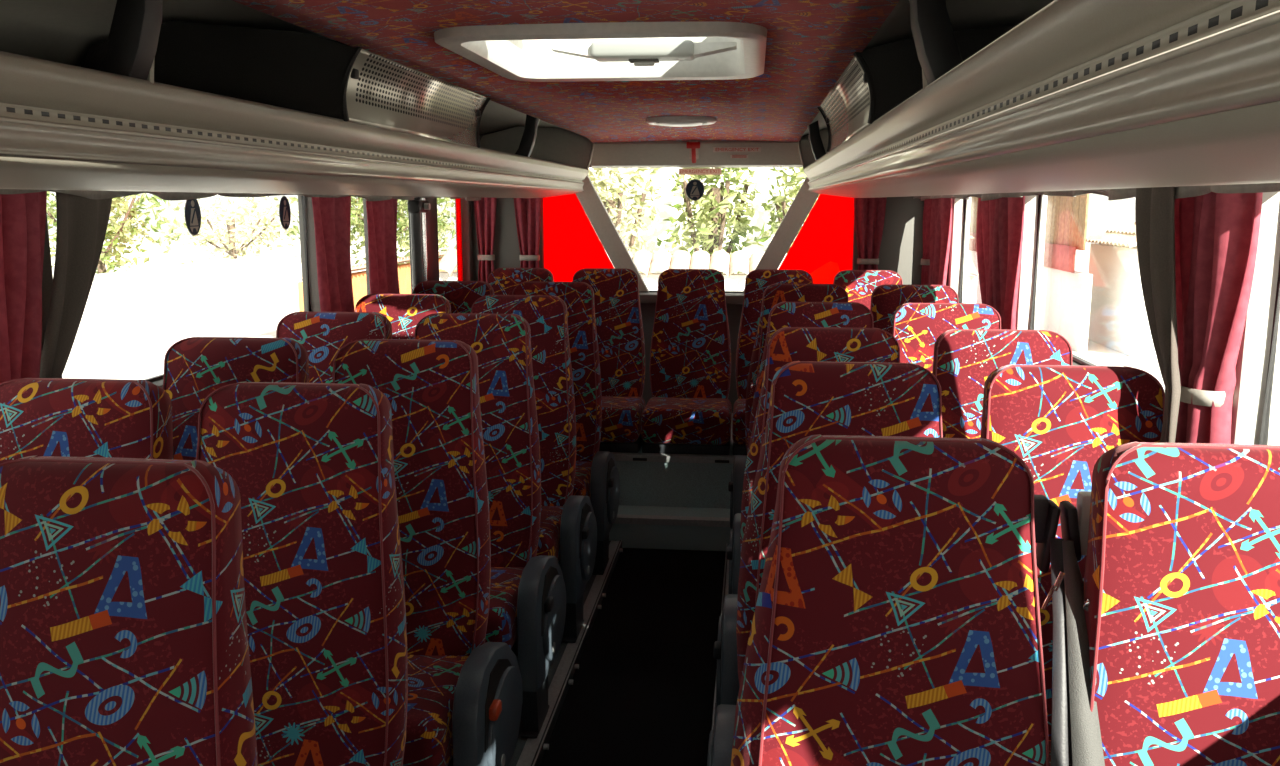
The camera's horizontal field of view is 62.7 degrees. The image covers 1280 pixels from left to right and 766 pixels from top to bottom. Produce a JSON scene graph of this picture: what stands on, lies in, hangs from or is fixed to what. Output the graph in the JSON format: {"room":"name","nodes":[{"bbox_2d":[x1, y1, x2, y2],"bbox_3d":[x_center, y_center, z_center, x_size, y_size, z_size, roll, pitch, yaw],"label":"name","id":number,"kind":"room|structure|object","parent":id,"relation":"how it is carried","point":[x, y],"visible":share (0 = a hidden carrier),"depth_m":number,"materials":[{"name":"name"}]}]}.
{"room":"vehicle interior","nodes":[
{"label":"vehicle interior","id":0,"kind":"room"},
{"bbox_2d":[232,0,899,142],"bbox_3d":[-0.101,-0.708,2.073,1.151,0.042,7.681,1,10,6],"label":"ceiling","id":1,"kind":"structure","parent":0,"point":[810,44],"depth_m":2.48,"materials":[{"name":"fabric"}]},
{"bbox_2d":[434,22,766,81],"bbox_3d":[-0.055,-0.850,2.487,0.704,0.175,0.800,1,10,6],"label":"roof hatch","id":2,"kind":"object","parent":1,"relation":"attached to","point":[602,51],"visible":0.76,"depth_m":2.62,"materials":[{"name":"white plastic"}]},
{"bbox_2d":[646,116,715,126],"bbox_3d":[0.178,-1.124,4.532,0.304,0.030,0.304,1,10,6],"label":"ceiling vent","id":3,"kind":"object","parent":1,"relation":"in","point":[671,121],"visible":1,"depth_m":4.45,"materials":[{"name":"white plastic"}]},
{"bbox_2d":[539,548,725,765],"bbox_3d":[-0.092,1.245,2.495,2.820,0.060,8.050,1,10,6],"label":"floor","id":4,"kind":"structure","parent":0,"point":[641,693],"depth_m":3.68,"materials":[{"name":"black carpet"}]},
{"bbox_2d":[407,197,430,288],"bbox_3d":[-1.051,-0.121,5.165,0.085,1.655,0.170,1,10,6],"label":"pole","id":5,"kind":"object","parent":4,"relation":"on","point":[418,207],"visible":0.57,"depth_m":5.01,"materials":[{"name":"silver metal"}]},
{"bbox_2d":[509,541,610,765],"bbox_3d":[-0.984,1.301,1.887,1.075,0.035,6.450,1,10,6],"label":"trim","id":6,"kind":"structure","parent":4,"relation":"on","point":[520,744],"depth_m":3.59,"materials":[{"name":"grey plastic"}]},
{"bbox_2d":[0,377,173,462],"bbox_3d":[-1.177,0.638,2.016,0.442,1.228,0.600,1,10,6],"label":"seat","id":7,"kind":"object","parent":6,"relation":"on","point":[59,417],"visible":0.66,"depth_m":2.11,"materials":[{"name":"fabric"}]},
{"bbox_2d":[0,455,257,765],"bbox_3d":[-0.730,0.755,1.336,0.542,1.228,0.600,1,10,6],"label":"seat","id":8,"kind":"object","parent":6,"relation":"on","point":[124,635],"visible":1,"depth_m":1.42,"materials":[{"name":"fabric"}]},
{"bbox_2d":[163,336,308,459],"bbox_3d":[-1.105,0.523,2.684,0.442,1.228,0.600,1,10,6],"label":"seat","id":9,"kind":"object","parent":6,"relation":"on","point":[194,367],"visible":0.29,"depth_m":2.78,"materials":[{"name":"fabric"}]},
{"bbox_2d":[196,381,407,765],"bbox_3d":[-0.662,0.648,1.962,0.542,1.228,0.600,1,10,6],"label":"seat","id":10,"kind":"object","parent":6,"relation":"on","point":[311,465],"visible":0.74,"depth_m":2.04,"materials":[{"name":"fabric"}]},
{"bbox_2d":[276,311,391,382],"bbox_3d":[-1.033,0.410,3.342,0.442,1.228,0.600,1,10,6],"label":"seat","id":11,"kind":"object","parent":6,"relation":"on","point":[322,335],"visible":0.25,"depth_m":3.43,"materials":[{"name":"fabric"}]},
{"bbox_2d":[355,294,450,339],"bbox_3d":[-0.960,0.293,4.023,0.442,1.228,0.600,1,10,6],"label":"seat","id":12,"kind":"object","parent":6,"relation":"on","point":[404,311],"visible":0.22,"depth_m":4.11,"materials":[{"name":"fabric"}]},
{"bbox_2d":[333,339,522,765],"bbox_3d":[-0.590,0.533,2.630,0.542,1.228,0.600,1,10,6],"label":"seat","id":13,"kind":"object","parent":6,"relation":"on","point":[464,706],"visible":0.7,"depth_m":2.70,"materials":[{"name":"fabric"}]},
{"bbox_2d":[403,655,468,765],"bbox_3d":[-0.648,0.810,2.597,0.440,0.162,0.430,1,10,6],"label":"seat cushion","id":14,"kind":"object","parent":13,"relation":"on","point":[432,679],"depth_m":2.46,"materials":[{"name":"fabric"}]},
{"bbox_2d":[412,281,493,312],"bbox_3d":[-0.884,0.173,4.718,0.442,1.228,0.600,1,10,6],"label":"seat","id":15,"kind":"object","parent":6,"relation":"on","point":[461,295],"visible":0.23,"depth_m":4.81,"materials":[{"name":"fabric"}]},
{"bbox_2d":[414,313,565,737],"bbox_3d":[-0.518,0.419,3.288,0.542,1.228,0.600,1,10,6],"label":"seat","id":16,"kind":"object","parent":6,"relation":"on","point":[527,605],"visible":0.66,"depth_m":3.36,"materials":[{"name":"fabric"}]},
{"bbox_2d":[485,567,523,647],"bbox_3d":[-0.577,0.697,3.255,0.440,0.162,0.430,1,10,6],"label":"seat cushion","id":17,"kind":"object","parent":16,"relation":"on","point":[502,625],"depth_m":3.11,"materials":[{"name":"fabric"}]},
{"bbox_2d":[471,295,596,642],"bbox_3d":[-0.445,0.302,3.969,0.542,1.228,0.600,1,10,6],"label":"seat","id":18,"kind":"object","parent":6,"relation":"on","point":[568,524],"visible":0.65,"depth_m":4.04,"materials":[{"name":"fabric"}]},
{"bbox_2d":[537,506,563,561],"bbox_3d":[-0.503,0.580,3.936,0.440,0.162,0.430,1,10,6],"label":"seat cushion","id":19,"kind":"object","parent":18,"relation":"on","point":[549,543],"depth_m":3.79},
{"bbox_2d":[512,281,619,574],"bbox_3d":[-0.369,0.182,4.664,0.542,1.228,0.600,1,10,6],"label":"seat","id":20,"kind":"object","parent":6,"relation":"on","point":[596,471],"visible":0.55,"depth_m":4.74,"materials":[{"name":"fabric"}]},
{"bbox_2d":[573,462,591,497],"bbox_3d":[-0.428,0.460,4.631,0.440,0.162,0.430,1,10,6],"label":"seat cushion","id":21,"kind":"object","parent":20,"relation":"on","point":[583,477],"depth_m":4.50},
{"bbox_2d":[516,540,622,765],"bbox_3d":[-0.420,1.264,2.069,0.066,0.043,5.940,1,10,6],"label":"rail","id":22,"kind":"object","parent":4,"relation":"on","point":[533,751],"visible":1,"depth_m":3.63,"materials":[{"name":"metal"}]},
{"bbox_2d":[712,544,728,729],"bbox_3d":[0.116,1.274,2.013,0.052,0.043,5.940,1,10,6],"label":"rail","id":23,"kind":"object","parent":4,"relation":"on","point":[726,569],"visible":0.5,"depth_m":4.35,"materials":[{"name":"metal"}]},
{"bbox_3d":[0.632,1.330,1.717,1.115,0.035,6.450,1,10,6],"label":"trim","id":24,"kind":"structure","parent":4,"relation":"on","visible":0},
{"bbox_2d":[728,284,847,528],"bbox_3d":[0.661,0.203,4.545,0.542,1.228,0.600,1,10,6],"label":"seat","id":25,"kind":"object","parent":24,"relation":"on","point":[773,294],"visible":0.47,"depth_m":4.64,"materials":[{"name":"fabric"}]},
{"bbox_2d":[726,302,873,593],"bbox_3d":[0.583,0.349,3.694,0.542,1.228,0.600,1,10,6],"label":"seat","id":26,"kind":"object","parent":24,"relation":"on","point":[783,314],"visible":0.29,"depth_m":3.78,"materials":[{"name":"fabric"}]},
{"bbox_2d":[713,327,899,707],"bbox_3d":[0.484,0.484,2.911,0.542,1.228,0.600,1,10,6],"label":"seat","id":27,"kind":"object","parent":24,"relation":"on","point":[786,345],"visible":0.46,"depth_m":3.00,"materials":[{"name":"fabric"}]},
{"bbox_2d":[707,361,942,765],"bbox_3d":[0.412,0.598,2.248,0.542,1.228,0.600,1,10,6],"label":"seat","id":28,"kind":"object","parent":24,"relation":"on","point":[808,398],"visible":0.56,"depth_m":2.34,"materials":[{"name":"fabric"}]},
{"bbox_2d":[731,434,1049,765],"bbox_3d":[0.329,0.730,1.483,0.542,1.228,0.600,1,10,6],"label":"seat","id":29,"kind":"object","parent":24,"relation":"on","point":[896,621],"visible":1,"depth_m":1.56,"materials":[{"name":"fabric"}]},
{"bbox_2d":[870,284,957,333],"bbox_3d":[1.180,0.212,4.491,0.442,1.228,0.600,1,10,6],"label":"seat","id":30,"kind":"object","parent":24,"relation":"on","point":[885,299],"visible":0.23,"depth_m":4.59,"materials":[{"name":"fabric"}]},
{"bbox_2d":[892,303,1000,372],"bbox_3d":[1.074,0.358,3.643,0.442,1.228,0.600,1,10,6],"label":"seat","id":31,"kind":"object","parent":24,"relation":"on","point":[917,327],"visible":0.22,"depth_m":3.74,"materials":[{"name":"fabric"}]},
{"bbox_2d":[932,329,1071,438],"bbox_3d":[1.003,0.494,2.856,0.442,1.228,0.600,1,10,6],"label":"seat","id":32,"kind":"object","parent":24,"relation":"on","point":[963,359],"visible":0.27,"depth_m":2.95,"materials":[{"name":"fabric"}]},
{"bbox_2d":[980,364,1164,762],"bbox_3d":[0.931,0.608,2.194,0.442,1.228,0.600,1,10,6],"label":"seat","id":33,"kind":"object","parent":24,"relation":"on","point":[1059,420],"visible":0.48,"depth_m":2.28,"materials":[{"name":"fabric"}]},
{"bbox_2d":[1084,441,1279,765],"bbox_3d":[0.848,0.740,1.429,0.442,1.228,0.600,1,10,6],"label":"seat","id":34,"kind":"object","parent":24,"relation":"on","point":[1182,576],"visible":0.94,"depth_m":1.52,"materials":[{"name":"fabric"}]},
{"bbox_2d":[1034,491,1104,765],"bbox_3d":[0.662,0.558,1.577,0.176,0.725,0.348,1,10,6],"label":"belt","id":35,"kind":"object","parent":34,"relation":"attached to","point":[1076,740],"visible":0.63,"depth_m":1.57,"materials":[{"name":"black fabric"}]},
{"bbox_2d":[479,126,808,412],"bbox_3d":[0.328,-0.526,6.180,2.720,2.180,0.060,1,10,6],"label":"wall","id":36,"kind":"structure","parent":0,"point":[734,311],"depth_m":6.20,"materials":[{"name":"fabric"}]},
{"bbox_2d":[474,197,496,282],"bbox_3d":[-0.905,-0.771,6.175,0.143,0.705,0.070,1,10,6],"label":"curtain","id":37,"kind":"object","parent":36,"relation":"hanging from","point":[485,208],"visible":0.62,"depth_m":6.15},
{"bbox_2d":[471,198,543,280],"bbox_3d":[-0.799,-0.921,6.204,0.460,0.780,0.060,1,10,6],"label":"trim","id":38,"kind":"structure","parent":36,"relation":"attached to","point":[506,251],"depth_m":6.19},
{"bbox_2d":[514,198,541,267],"bbox_3d":[-0.652,-0.767,6.148,0.172,0.705,0.070,1,10,6],"label":"curtain","id":39,"kind":"object","parent":36,"relation":"hanging from","point":[528,211],"visible":0.52,"depth_m":6.12,"materials":[{"name":"fabric"}]},
{"bbox_2d":[543,194,613,281],"bbox_3d":[-0.326,-0.899,6.164,0.490,0.710,0.006,1,10,6],"label":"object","id":40,"kind":"structure","parent":36,"relation":"in","point":[572,244],"depth_m":6.18,"materials":[{"name":"red"}]},
{"bbox_2d":[575,175,648,290],"bbox_3d":[-0.205,-0.905,6.140,0.515,0.730,0.065,1,10,6],"label":"trim","id":41,"kind":"structure","parent":36,"relation":"attached to","point":[591,202],"depth_m":6.11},
{"bbox_2d":[639,292,743,303],"bbox_3d":[0.314,-0.490,6.056,1.100,0.050,0.160,1,10,6],"label":"trim","id":42,"kind":"structure","parent":36,"relation":"attached to","point":[645,297],"depth_m":6.00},
{"bbox_2d":[686,140,699,162],"bbox_3d":[0.299,-1.288,5.847,0.076,0.122,0.109,1,10,6],"label":"hammer","id":43,"kind":"object","parent":36,"relation":"attached to","point":[693,146],"visible":1,"depth_m":5.81,"materials":[{"name":"red plastic"}]},
{"bbox_2d":[590,137,802,167],"bbox_3d":[0.314,-1.302,5.913,1.200,0.170,0.185,1,10,6],"label":"trim","id":44,"kind":"structure","parent":36,"relation":"attached to","point":[641,154],"depth_m":5.88,"materials":[{"name":"plastic"}]},
{"bbox_2d":[713,147,760,151],"bbox_3d":[0.538,-1.295,5.822,0.265,0.028,0.026,1,10,6],"label":"sticker","id":45,"kind":"object","parent":36,"relation":"attached to","point":[715,149],"visible":1,"depth_m":5.82,"materials":[{"name":"red plastic"}]},
{"bbox_2d":[730,154,747,157],"bbox_3d":[0.554,-1.264,5.859,0.100,0.020,0.019,1,10,6],"label":"sticker","id":46,"kind":"object","parent":36,"relation":"attached to","point":[734,155],"visible":1,"depth_m":5.86,"materials":[{"name":"red plastic"}]},
{"bbox_2d":[743,177,818,291],"bbox_3d":[0.854,-0.886,6.028,0.515,0.730,0.065,1,10,6],"label":"trim","id":47,"kind":"structure","parent":36,"relation":"attached to","point":[804,200],"depth_m":6.00,"materials":[{"name":"plastic"}]},
{"bbox_2d":[778,194,853,283],"bbox_3d":[0.977,-0.875,6.024,0.490,0.710,0.011,1,10,6],"label":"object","id":48,"kind":"structure","parent":36,"relation":"in","point":[822,248],"depth_m":6.03,"materials":[{"name":"red"}]},
{"bbox_2d":[854,197,886,269],"bbox_3d":[1.292,-0.732,5.944,0.182,0.705,0.070,1,10,6],"label":"curtain","id":49,"kind":"object","parent":36,"relation":"hanging from","point":[869,213],"visible":0.59,"depth_m":5.92,"materials":[{"name":"fabric"}]},
{"bbox_2d":[852,196,923,284],"bbox_3d":[1.449,-0.880,5.967,0.460,0.780,0.060,1,10,6],"label":"trim","id":50,"kind":"structure","parent":36,"relation":"attached to","point":[901,248],"depth_m":5.95,"materials":[{"name":"plastic"}]},
{"bbox_3d":[0.325,-0.886,6.087,1.340,0.710,0.006,1,10,6],"label":"window","id":51,"kind":"structure","parent":36,"relation":"in","visible":0},
{"bbox_2d":[685,179,704,200],"bbox_3d":[0.316,-1.111,6.042,0.110,0.123,0.004,1,10,6],"label":"window sticker","id":52,"kind":"object","parent":51,"relation":"attached to","point":[694,189],"visible":1,"depth_m":6.04,"materials":[{"name":"blue"}]},
{"bbox_2d":[679,168,720,174],"bbox_3d":[0.344,-1.212,6.021,0.245,0.036,0.002,1,10,6],"label":"sticker","id":53,"kind":"object","parent":51,"relation":"attached to","point":[682,171],"visible":1,"depth_m":6.02,"materials":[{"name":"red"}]},
{"bbox_2d":[49,239,1279,444],"bbox_3d":[0.734,0.938,10.287,120.000,0.200,120.000,1,10,6],"label":"ground","id":54,"kind":"structure","parent":0,"point":[138,353],"depth_m":21.18,"materials":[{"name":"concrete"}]},
{"bbox_2d":[46,191,186,273],"bbox_3d":[-12.207,-3.514,23.849,3.187,3.984,4.748,1,10,6],"label":"leafy tree","id":55,"kind":"object","parent":54,"relation":"on","point":[121,231],"visible":0.25,"depth_m":24.04,"materials":[{"name":"green plant"}]},
{"bbox_2d":[75,252,301,339],"bbox_3d":[-10.846,-1.307,19.319,0.360,1.160,24.000,1,10,6],"label":"wall","id":56,"kind":"structure","parent":54,"relation":"on","point":[121,300],"depth_m":23.51,"materials":[{"name":"concrete"}]},
{"bbox_2d":[137,196,298,263],"bbox_3d":[-11.844,-4.147,30.594,3.095,2.947,6.921,1,10,6],"label":"leafy tree","id":57,"kind":"object","parent":54,"relation":"on","point":[231,237],"visible":0.89,"depth_m":30.18,"materials":[{"name":"green plant"}]},
{"bbox_2d":[277,196,455,264],"bbox_3d":[-7.462,-4.982,30.165,4.763,4.734,8.085,1,10,6],"label":"leafy tree","id":58,"kind":"object","parent":54,"relation":"on","point":[403,223],"visible":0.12,"depth_m":29.57,"materials":[{"name":"green plant"}]},
{"bbox_2d":[282,250,456,311],"bbox_3d":[-5.191,-2.273,24.152,0.800,1.425,12.000,1,10,6],"label":"tiled wall","id":59,"kind":"structure","parent":54,"relation":"on","point":[359,284],"depth_m":20.69,"materials":[{"name":"ceramic"}]},
{"bbox_2d":[580,168,661,272],"bbox_3d":[-0.495,-1.618,12.943,1.519,3.948,1.521,1,10,6],"label":"leafy bush","id":60,"kind":"object","parent":54,"relation":"on","point":[614,206],"visible":0.23,"depth_m":12.68,"materials":[{"name":"green plant"}]},
{"bbox_2d":[644,168,761,272],"bbox_3d":[0.800,-1.907,13.357,1.534,4.376,1.527,1,10,6],"label":"leafy bush","id":61,"kind":"object","parent":54,"relation":"on","point":[712,216],"visible":0.44,"depth_m":13.16,"materials":[{"name":"green plant"}]},
{"bbox_2d":[590,167,817,272],"bbox_3d":[1.297,-2.277,15.081,6.600,4.510,0.700,1,10,6],"label":"wall","id":62,"kind":"structure","parent":54,"relation":"on","point":[762,184],"depth_m":15.14,"materials":[{"name":"concrete"}]},
{"bbox_2d":[439,249,978,302],"bbox_3d":[0.599,-0.293,10.702,5.400,2.085,0.500,1,10,6],"label":"tiled wall","id":63,"kind":"structure","parent":54,"relation":"on","point":[661,260],"depth_m":10.53,"materials":[{"name":"ceramic"}]},
{"bbox_2d":[750,167,819,252],"bbox_3d":[2.051,-1.683,12.654,1.432,4.175,1.302,-9,13,-41],"label":"leafy bush","id":64,"kind":"object","parent":54,"relation":"on","point":[782,207],"visible":0.08,"depth_m":12.50,"materials":[{"name":"green plant"}]},
{"bbox_2d":[967,194,1092,351],"bbox_3d":[8.356,-3.367,24.537,0.260,3.450,13.400,1,10,6],"label":"building","id":65,"kind":"structure","parent":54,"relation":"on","point":[1066,292],"depth_m":19.11,"materials":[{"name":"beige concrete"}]},
{"bbox_2d":[1086,223,1156,356],"bbox_3d":[9.231,-1.875,18.678,2.040,2.497,2.800,1,10,6],"label":"building","id":66,"kind":"structure","parent":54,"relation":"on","point":[1118,321],"depth_m":18.43,"materials":[{"name":"ceramic"}]},
{"bbox_2d":[1072,354,1096,365],"bbox_3d":[1.290,0.215,2.168,0.060,2.160,7.850,1,10,6],"label":"wall","id":67,"kind":"structure","parent":0,"point":[1072,354],"depth_m":3.44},
{"bbox_2d":[609,505,732,550],"bbox_3d":[0.188,0.699,5.059,2.720,0.146,0.220,1,10,6],"label":"trim","id":68,"kind":"structure","parent":67,"relation":"attached to","point":[704,538],"depth_m":4.97,"materials":[{"name":"grey carpet"}]},
{"bbox_2d":[615,514,729,526],"bbox_3d":[0.178,0.650,4.957,1.100,0.030,0.053,1,10,6],"label":"step nosing","id":69,"kind":"structure","parent":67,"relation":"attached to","point":[621,518],"depth_m":4.94,"materials":[{"name":"metal"}]},
{"bbox_2d":[611,452,735,463],"bbox_3d":[0.201,0.368,5.127,1.100,0.030,0.060,1,10,6],"label":"step nosing","id":70,"kind":"structure","parent":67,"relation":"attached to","point":[641,457],"depth_m":5.11,"materials":[{"name":"metal"}]},
{"bbox_2d":[616,413,733,508],"bbox_3d":[0.260,0.462,5.700,2.720,0.395,1.130,1,10,6],"label":"step riser","id":71,"kind":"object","parent":67,"relation":"attached to","point":[663,484],"depth_m":5.14,"materials":[{"name":"grey plastic"}]},
{"bbox_2d":[488,268,553,294],"bbox_3d":[-0.644,-0.136,5.385,0.436,0.881,0.513,1,10,6],"label":"seat","id":72,"kind":"object","parent":71,"relation":"on","point":[503,281],"visible":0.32,"depth_m":5.48,"materials":[{"name":"fabric"}]},
{"bbox_2d":[572,268,645,452],"bbox_3d":[-0.198,-0.128,5.338,0.436,0.881,0.513,1,10,6],"label":"seat","id":73,"kind":"object","parent":71,"relation":"on","point":[619,325],"visible":0.66,"depth_m":5.42,"materials":[{"name":"fabric"}]},
{"bbox_2d":[600,396,645,442],"bbox_3d":[-0.204,0.178,5.331,0.436,0.176,0.395,1,10,6],"label":"seat cushion","id":74,"kind":"object","parent":73,"relation":"on","point":[621,415],"depth_m":5.14,"materials":[{"name":"fabric"}]},
{"bbox_2d":[641,269,731,454],"bbox_3d":[0.245,-0.120,5.291,0.436,0.881,0.513,1,10,6],"label":"seat","id":75,"kind":"object","parent":71,"relation":"on","point":[689,409],"visible":1,"depth_m":5.37,"materials":[{"name":"fabric"}]},
{"bbox_2d":[641,397,731,444],"bbox_3d":[0.239,0.186,5.285,0.436,0.176,0.395,1,10,6],"label":"seat cushion","id":76,"kind":"object","parent":75,"relation":"on","point":[664,420],"depth_m":5.10,"materials":[{"name":"fabric"}]},
{"bbox_2d":[732,269,812,454],"bbox_3d":[0.689,-0.112,5.245,0.436,0.881,0.513,1,10,6],"label":"seat","id":77,"kind":"object","parent":71,"relation":"on","point":[757,281],"visible":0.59,"depth_m":5.34,"materials":[{"name":"fabric"}]},
{"bbox_2d":[732,399,745,445],"bbox_3d":[0.683,0.194,5.238,0.436,0.176,0.395,1,10,6],"label":"seat cushion","id":78,"kind":"object","parent":77,"relation":"on","point":[738,420],"depth_m":5.08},
{"bbox_2d":[833,270,902,308],"bbox_3d":[1.132,-0.104,5.198,0.436,0.881,0.513,1,10,6],"label":"seat","id":79,"kind":"object","parent":71,"relation":"on","point":[859,285],"visible":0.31,"depth_m":5.29,"materials":[{"name":"fabric"}]},
{"bbox_2d":[946,197,970,302],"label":"window","id":80,"kind":"structure","parent":67,"relation":"attached to","point":[955,253],"depth_m":5.25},
{"bbox_2d":[1015,195,1047,329],"bbox_3d":[1.465,-0.465,3.996,0.085,0.600,0.220,1,10,6],"label":"window","id":81,"kind":"structure","parent":67,"relation":"attached to","point":[1026,278],"depth_m":3.89,"materials":[{"name":"glass"}]},
{"bbox_2d":[798,0,1279,197],"bbox_3d":[0.852,-0.572,2.001,0.806,0.405,7.675,1,10,6],"label":"luggage rack","id":82,"kind":"object","parent":67,"relation":"attached to","point":[946,97],"visible":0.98,"depth_m":1.14,"materials":[{"name":"grey plastic"}]},
{"bbox_2d":[817,24,1018,151],"bbox_3d":[0.934,-0.800,3.127,0.726,0.305,1.434,1,10,6],"label":"grille","id":83,"kind":"object","parent":82,"relation":"attached to","point":[887,72],"depth_m":2.46,"materials":[{"name":"silver metal"}]},
{"bbox_2d":[921,199,931,284],"bbox_3d":[1.566,-0.695,5.728,0.064,0.705,0.242,1,10,6],"label":"curtain","id":84,"kind":"object","parent":82,"relation":"hanging from","point":[925,261],"visible":0.43,"depth_m":5.68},
{"bbox_2d":[930,198,951,284],"bbox_3d":[1.529,-0.634,5.378,0.058,0.706,0.446,1,10,6],"label":"curtain","id":85,"kind":"object","parent":82,"relation":"hanging from","point":[941,211],"visible":0.63,"depth_m":5.30,"materials":[{"name":"fabric"}]},
{"bbox_2d":[977,196,1024,329],"bbox_3d":[1.391,-0.415,4.105,0.059,0.706,0.745,1,10,6],"label":"curtain","id":86,"kind":"object","parent":82,"relation":"hanging from","point":[1000,222],"visible":0.62,"depth_m":3.95,"materials":[{"name":"fabric"}]},
{"bbox_2d":[913,183,1279,200],"bbox_3d":[1.120,-0.384,2.058,0.041,0.050,7.600,1,10,6],"label":"rail","id":87,"kind":"object","parent":82,"relation":"attached to","point":[1180,191],"visible":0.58,"depth_m":2.51,"materials":[{"name":"grey plastic"}]},
{"bbox_2d":[1135,187,1180,442],"bbox_3d":[1.120,-0.114,2.295,0.034,0.685,0.321,1,10,6],"label":"curtain","id":88,"kind":"object","parent":87,"relation":"hanging from","point":[1154,206],"visible":0.77,"depth_m":2.24,"materials":[{"name":"fabric"}]},
{"bbox_2d":[1175,192,1262,443],"bbox_3d":[1.187,-0.078,2.236,0.105,0.735,0.332,1,10,6],"label":"curtain","id":89,"kind":"object","parent":87,"relation":"hanging from","point":[1217,234],"visible":0.62,"depth_m":2.14,"materials":[{"name":"fabric"}]},
{"bbox_2d":[1030,195,1092,365],"bbox_3d":[1.376,-0.304,3.064,0.018,0.590,1.680,1,10,6],"label":"window","id":90,"kind":"structure","parent":67,"relation":"in","point":[1040,197],"depth_m":3.87,"materials":[{"name":"clear glass"}]},
{"bbox_2d":[1231,191,1279,444],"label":"window","id":91,"kind":"structure","parent":67,"relation":"attached to","point":[1251,368],"depth_m":2.12,"materials":[{"name":"glass"}]},
{"bbox_3d":[-1.474,0.165,2.459,0.060,2.160,7.850,1,10,6],"label":"wall","id":92,"kind":"structure","parent":0,"visible":0},
{"bbox_2d":[41,210,61,377],"bbox_3d":[-1.442,-0.193,2.419,0.085,0.600,0.180,1,10,6],"label":"trim","id":93,"kind":"structure","parent":92,"relation":"attached to","point":[47,278],"depth_m":2.46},
{"bbox_2d":[151,379,162,387],"bbox_3d":[-1.434,0.112,2.445,0.070,0.040,7.850,1,10,6],"label":"trim","id":94,"kind":"structure","parent":92,"relation":"attached to","point":[159,383],"depth_m":2.98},
{"bbox_2d":[144,195,310,381],"bbox_3d":[-1.361,-0.340,3.273,0.018,0.590,1.560,1,10,6],"label":"window","id":95,"kind":"structure","parent":92,"relation":"in","point":[159,377],"depth_m":4.01,"materials":[{"name":"clear glass"}]},
{"bbox_2d":[184,199,200,235],"bbox_3d":[-1.358,-0.509,3.192,0.004,0.123,0.095,1,10,6],"label":"window sticker","id":96,"kind":"object","parent":95,"relation":"attached to","point":[192,212],"visible":0.88,"depth_m":3.19,"materials":[{"name":"blue"}]},
{"bbox_2d":[279,196,290,229],"bbox_3d":[-1.290,-0.619,3.819,0.004,0.123,0.095,1,10,6],"label":"window sticker","id":97,"kind":"object","parent":95,"relation":"attached to","point":[284,206],"visible":1,"depth_m":3.81,"materials":[{"name":"blue"}]},
{"bbox_2d":[0,0,593,197],"bbox_3d":[-1.052,-0.607,2.201,0.806,0.405,7.675,1,10,6],"label":"luggage rack","id":98,"kind":"object","parent":92,"relation":"attached to","point":[205,96],"visible":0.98,"depth_m":2.36,"materials":[{"name":"grey plastic"}]},
{"bbox_2d":[0,191,46,383],"bbox_3d":[-1.370,-0.105,2.303,0.064,0.705,0.297,1,10,6],"label":"curtain","id":99,"kind":"object","parent":98,"relation":"hanging from","point":[22,216],"visible":0.44,"depth_m":2.29,"materials":[{"name":"fabric"}]},
{"bbox_2d":[39,192,111,377],"bbox_3d":[-1.349,-0.153,2.523,0.034,0.685,0.365,1,10,6],"label":"curtain","id":100,"kind":"object","parent":98,"relation":"hanging from","point":[82,222],"visible":0.62,"depth_m":2.50,"materials":[{"name":"fabric"}]},
{"bbox_2d":[0,189,480,200],"bbox_3d":[-1.306,-0.428,2.313,0.041,0.050,7.600,1,10,6],"label":"rail","id":101,"kind":"object","parent":98,"relation":"attached to","point":[170,196],"visible":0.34,"depth_m":2.87,"materials":[{"name":"grey plastic"}]},
{"bbox_2d":[81,20,489,147],"bbox_3d":[-0.924,-0.778,3.003,0.726,0.305,1.199,1,10,6],"label":"grille","id":102,"kind":"object","parent":98,"relation":"attached to","point":[379,101],"depth_m":2.42,"materials":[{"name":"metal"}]},
{"bbox_2d":[312,196,354,311],"bbox_3d":[-1.177,-0.407,4.062,0.057,0.706,0.419,1,10,6],"label":"curtain","id":103,"kind":"object","parent":98,"relation":"hanging from","point":[332,216],"visible":0.56,"depth_m":4.02,"materials":[{"name":"fabric"}]},
{"bbox_2d":[366,198,399,293],"bbox_3d":[-1.119,-0.501,4.603,0.057,0.706,0.444,1,10,6],"label":"curtain","id":104,"kind":"object","parent":98,"relation":"hanging from","point":[381,215],"visible":0.62,"depth_m":4.55,"materials":[{"name":"fabric"}]},
{"bbox_2d":[298,195,320,311],"bbox_3d":[-1.258,-0.484,4.109,0.085,0.600,0.150,1,10,6],"label":"trim","id":105,"kind":"structure","parent":92,"relation":"attached to","point":[311,243],"depth_m":4.03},
{"bbox_2d":[363,198,369,294],"bbox_3d":[-1.186,-0.600,4.781,0.085,0.600,0.160,1,10,6],"label":"trim","id":106,"kind":"structure","parent":92,"relation":"attached to","point":[364,199],"depth_m":4.70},
{"bbox_2d":[408,198,439,293],"bbox_3d":[-1.115,-0.711,5.427,0.085,0.600,0.240,1,10,6],"label":"trim","id":107,"kind":"structure","parent":92,"relation":"attached to","point":[431,216],"depth_m":5.42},
{"bbox_2d":[455,198,472,280],"bbox_3d":[-1.034,-0.840,6.177,0.085,0.600,0.070,1,10,6],"label":"trim","id":108,"kind":"structure","parent":92,"relation":"attached to","point":[466,213],"depth_m":6.15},
{"bbox_3d":[-1.082,-0.783,5.845,0.018,0.590,0.610,1,10,6],"label":"window","id":109,"kind":"structure","parent":92,"relation":"in","visible":0},
{"bbox_2d":[456,198,462,280],"bbox_3d":[-1.049,-0.796,6.099,0.006,0.560,0.090,1,10,6],"label":"panel strip","id":110,"kind":"object","parent":109,"relation":"attached to","point":[458,201],"visible":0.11,"depth_m":6.08,"materials":[{"name":"red"}]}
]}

